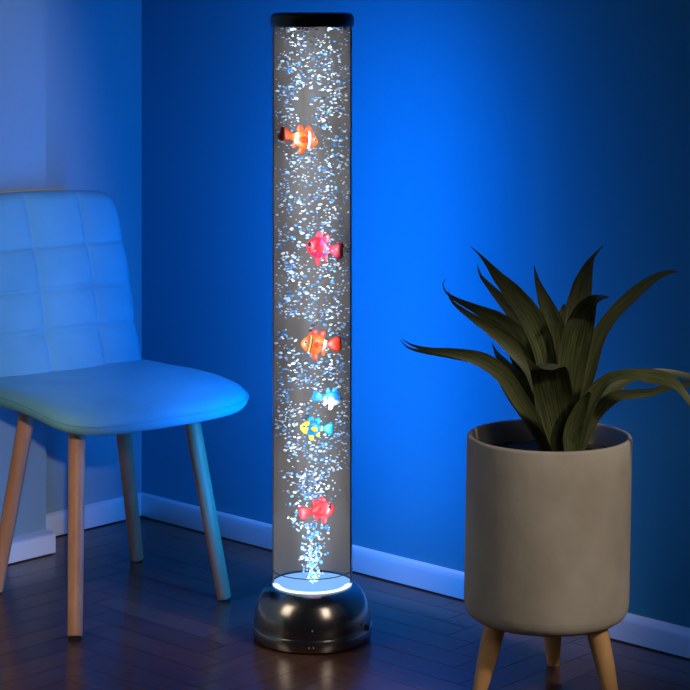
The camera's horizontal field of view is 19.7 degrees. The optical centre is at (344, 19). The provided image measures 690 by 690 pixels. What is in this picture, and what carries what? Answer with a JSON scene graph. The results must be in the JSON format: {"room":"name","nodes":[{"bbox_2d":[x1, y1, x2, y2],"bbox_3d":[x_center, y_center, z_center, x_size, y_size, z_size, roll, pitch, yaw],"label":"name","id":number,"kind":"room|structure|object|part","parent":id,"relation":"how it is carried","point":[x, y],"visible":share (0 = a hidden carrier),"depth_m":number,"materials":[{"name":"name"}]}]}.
{"room":"living room","nodes":[
{"label":"living room","id":0,"kind":"room"},
{"bbox_2d":[0,0,45,536],"bbox_3d":[-1.232,-0.116,3.892,0.110,2.600,1.541,0,0,43],"label":"wall pillar","id":1,"kind":"structure","parent":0,"point":[22,22],"depth_m":4.37,"materials":[{"name":"paint"}]},
{"bbox_2d":[8,529,55,563],"bbox_3d":[-1.222,1.155,3.892,0.125,0.051,1.556,0,0,43],"label":"baseboard","id":2,"kind":"structure","parent":1,"relation":"attached to","point":[43,542],"depth_m":4.37,"materials":[{"name":"white paint"}]},
{"bbox_2d":[46,0,141,513],"bbox_3d":[-1.977,-0.116,3.271,0.120,2.600,4.215,0,0,43],"label":"wall","id":3,"kind":"structure","parent":0,"point":[94,47],"depth_m":4.66,"materials":[{"name":"paint"}]},
{"bbox_2d":[46,492,141,535],"bbox_3d":[-0.604,1.155,4.627,0.015,0.051,0.359,0,0,43],"label":"baseboard","id":4,"kind":"structure","parent":3,"relation":"attached to","point":[111,510],"depth_m":4.64,"materials":[{"name":"white paint"}]},
{"bbox_2d":[0,516,689,689],"bbox_3d":[-0.421,1.184,1.805,6.119,0.001,6.244,0,0,0],"label":"floor","id":5,"kind":"structure","parent":0,"point":[97,546],"depth_m":3.80,"materials":[{"name":"brown wood"}]},
{"bbox_2d":[0,188,248,639],"bbox_3d":[-0.513,0.776,4.117,0.471,0.817,0.534,0,0,-39],"label":"dining chair","id":6,"kind":"object","parent":5,"relation":"on","point":[71,361],"visible":1,"depth_m":4.17,"materials":[{"name":"fabric"}]},
{"bbox_3d":[-0.685,0.985,4.114,0.101,0.395,0.034,0,0,6],"label":"leg","id":7,"kind":"part","parent":6,"relation":"part of","materials":[{"name":"brown wood"}]},
{"bbox_3d":[-0.729,0.379,4.278,0.301,0.023,0.006,0,0,-39],"label":"trim","id":8,"kind":"part","parent":6,"relation":"part of","materials":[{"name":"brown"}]},
{"bbox_3d":[-0.643,0.565,4.249,0.420,0.389,0.165,0,0,-39],"label":"backrest","id":9,"kind":"part","parent":6,"relation":"part of","materials":[{"name":"fabric"}]},
{"bbox_3d":[-0.523,0.985,3.879,0.034,0.399,0.165,0,0,-7],"label":"leg","id":10,"kind":"part","parent":6,"relation":"part of","materials":[{"name":"brown wood"}]},
{"bbox_3d":[-0.486,0.770,4.084,0.466,0.069,0.444,0,0,-39],"label":"seat","id":11,"kind":"part","parent":6,"relation":"part of","materials":[{"name":"fabric"}]},
{"bbox_3d":[-0.469,0.985,4.310,0.034,0.397,0.127,0,0,19],"label":"leg","id":12,"kind":"part","parent":6,"relation":"part of","materials":[{"name":"brown wood"}]},
{"bbox_3d":[-0.283,0.985,4.065,0.103,0.395,0.034,0,0,3],"label":"leg","id":13,"kind":"part","parent":6,"relation":"part of","materials":[{"name":"brown wood"}]},
{"bbox_2d":[253,12,371,653],"bbox_3d":[-0.063,0.584,3.819,0.229,1.196,0.229,0,0,0],"label":"lamp","id":14,"kind":"object","parent":5,"relation":"on","point":[293,614],"visible":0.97,"depth_m":3.87,"materials":[{"name":"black plastic"}]},
{"bbox_2d":[278,125,317,154],"bbox_3d":[-0.090,0.228,3.789,0.077,0.057,0.027,0,0,-6],"label":"fish","id":15,"kind":"object","parent":14,"relation":"in","point":[299,138],"visible":1,"depth_m":3.79},
{"bbox_2d":[274,27,349,582],"bbox_3d":[-0.062,0.544,3.812,0.151,1.063,0.124,0,0,0],"label":"bubbles","id":16,"kind":"object","parent":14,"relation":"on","point":[315,575],"visible":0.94,"depth_m":3.81,"materials":[{"name":"clear liquid"}]},
{"bbox_2d":[298,497,334,523],"bbox_3d":[-0.054,0.934,3.793,0.070,0.052,0.024,0,0,17],"label":"fish","id":17,"kind":"object","parent":14,"relation":"in","point":[323,509],"visible":1,"depth_m":3.79},
{"bbox_2d":[300,416,333,440],"bbox_3d":[-0.054,0.778,3.793,0.064,0.048,0.022,0,0,-18],"label":"fish","id":18,"kind":"object","parent":14,"relation":"in","point":[313,429],"visible":1,"depth_m":3.79},
{"bbox_2d":[301,329,341,360],"bbox_3d":[-0.045,0.618,3.793,0.079,0.060,0.026,0,0,-10],"label":"fish","id":19,"kind":"object","parent":14,"relation":"in","point":[311,346],"visible":0.98,"depth_m":3.79},
{"bbox_2d":[306,231,343,265],"bbox_3d":[-0.038,0.435,3.790,0.073,0.066,0.025,0,0,7],"label":"fish","id":20,"kind":"object","parent":14,"relation":"in","point":[318,243],"visible":1,"depth_m":3.79},
{"bbox_2d":[311,387,342,409],"bbox_3d":[-0.034,0.721,3.790,0.060,0.043,0.020,0,0,-3],"label":"fish","id":21,"kind":"object","parent":14,"relation":"in","point":[333,398],"visible":1,"depth_m":3.79},
{"bbox_2d":[464,419,631,689],"bbox_3d":[0.358,0.959,3.520,0.296,0.451,0.291,0,0,0],"label":"planter","id":22,"kind":"object","parent":5,"relation":"on","point":[548,534],"visible":0.96,"depth_m":3.40,"materials":[{"name":"ceramic"}]},
{"bbox_3d":[0.253,1.115,3.478,0.067,0.137,0.039,0,0,-19],"label":"leg","id":23,"kind":"part","parent":22,"relation":"part of","materials":[{"name":"brown wood"}]},
{"bbox_2d":[400,246,689,451],"bbox_3d":[0.379,0.584,3.460,0.563,0.393,0.390,0,0,0],"label":"potted plant","id":24,"kind":"object","parent":22,"relation":"on","point":[554,354],"visible":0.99,"depth_m":3.48,"materials":[{"name":"green plant"}]},
{"bbox_3d":[0.377,1.115,3.632,0.040,0.137,0.067,0,0,0],"label":"leg","id":25,"kind":"part","parent":22,"relation":"part of","materials":[{"name":"brown wood"}]},
{"bbox_3d":[0.446,1.115,3.447,0.067,0.137,0.039,0,0,39],"label":"leg","id":26,"kind":"part","parent":22,"relation":"part of","materials":[{"name":"brown wood"}]},
{"bbox_2d":[142,0,689,627],"bbox_3d":[1.044,-0.116,3.401,4.335,2.600,0.120,0,0,43],"label":"wall","id":27,"kind":"structure","parent":0,"point":[545,135],"depth_m":4.14,"materials":[{"name":"blue paint"}]},
{"bbox_2d":[141,492,689,657],"bbox_3d":[1.041,1.155,3.310,4.215,0.051,0.015,0,0,43],"label":"baseboard","id":28,"kind":"structure","parent":27,"relation":"attached to","point":[667,637],"depth_m":4.18,"materials":[{"name":"white paint"}]}
]}

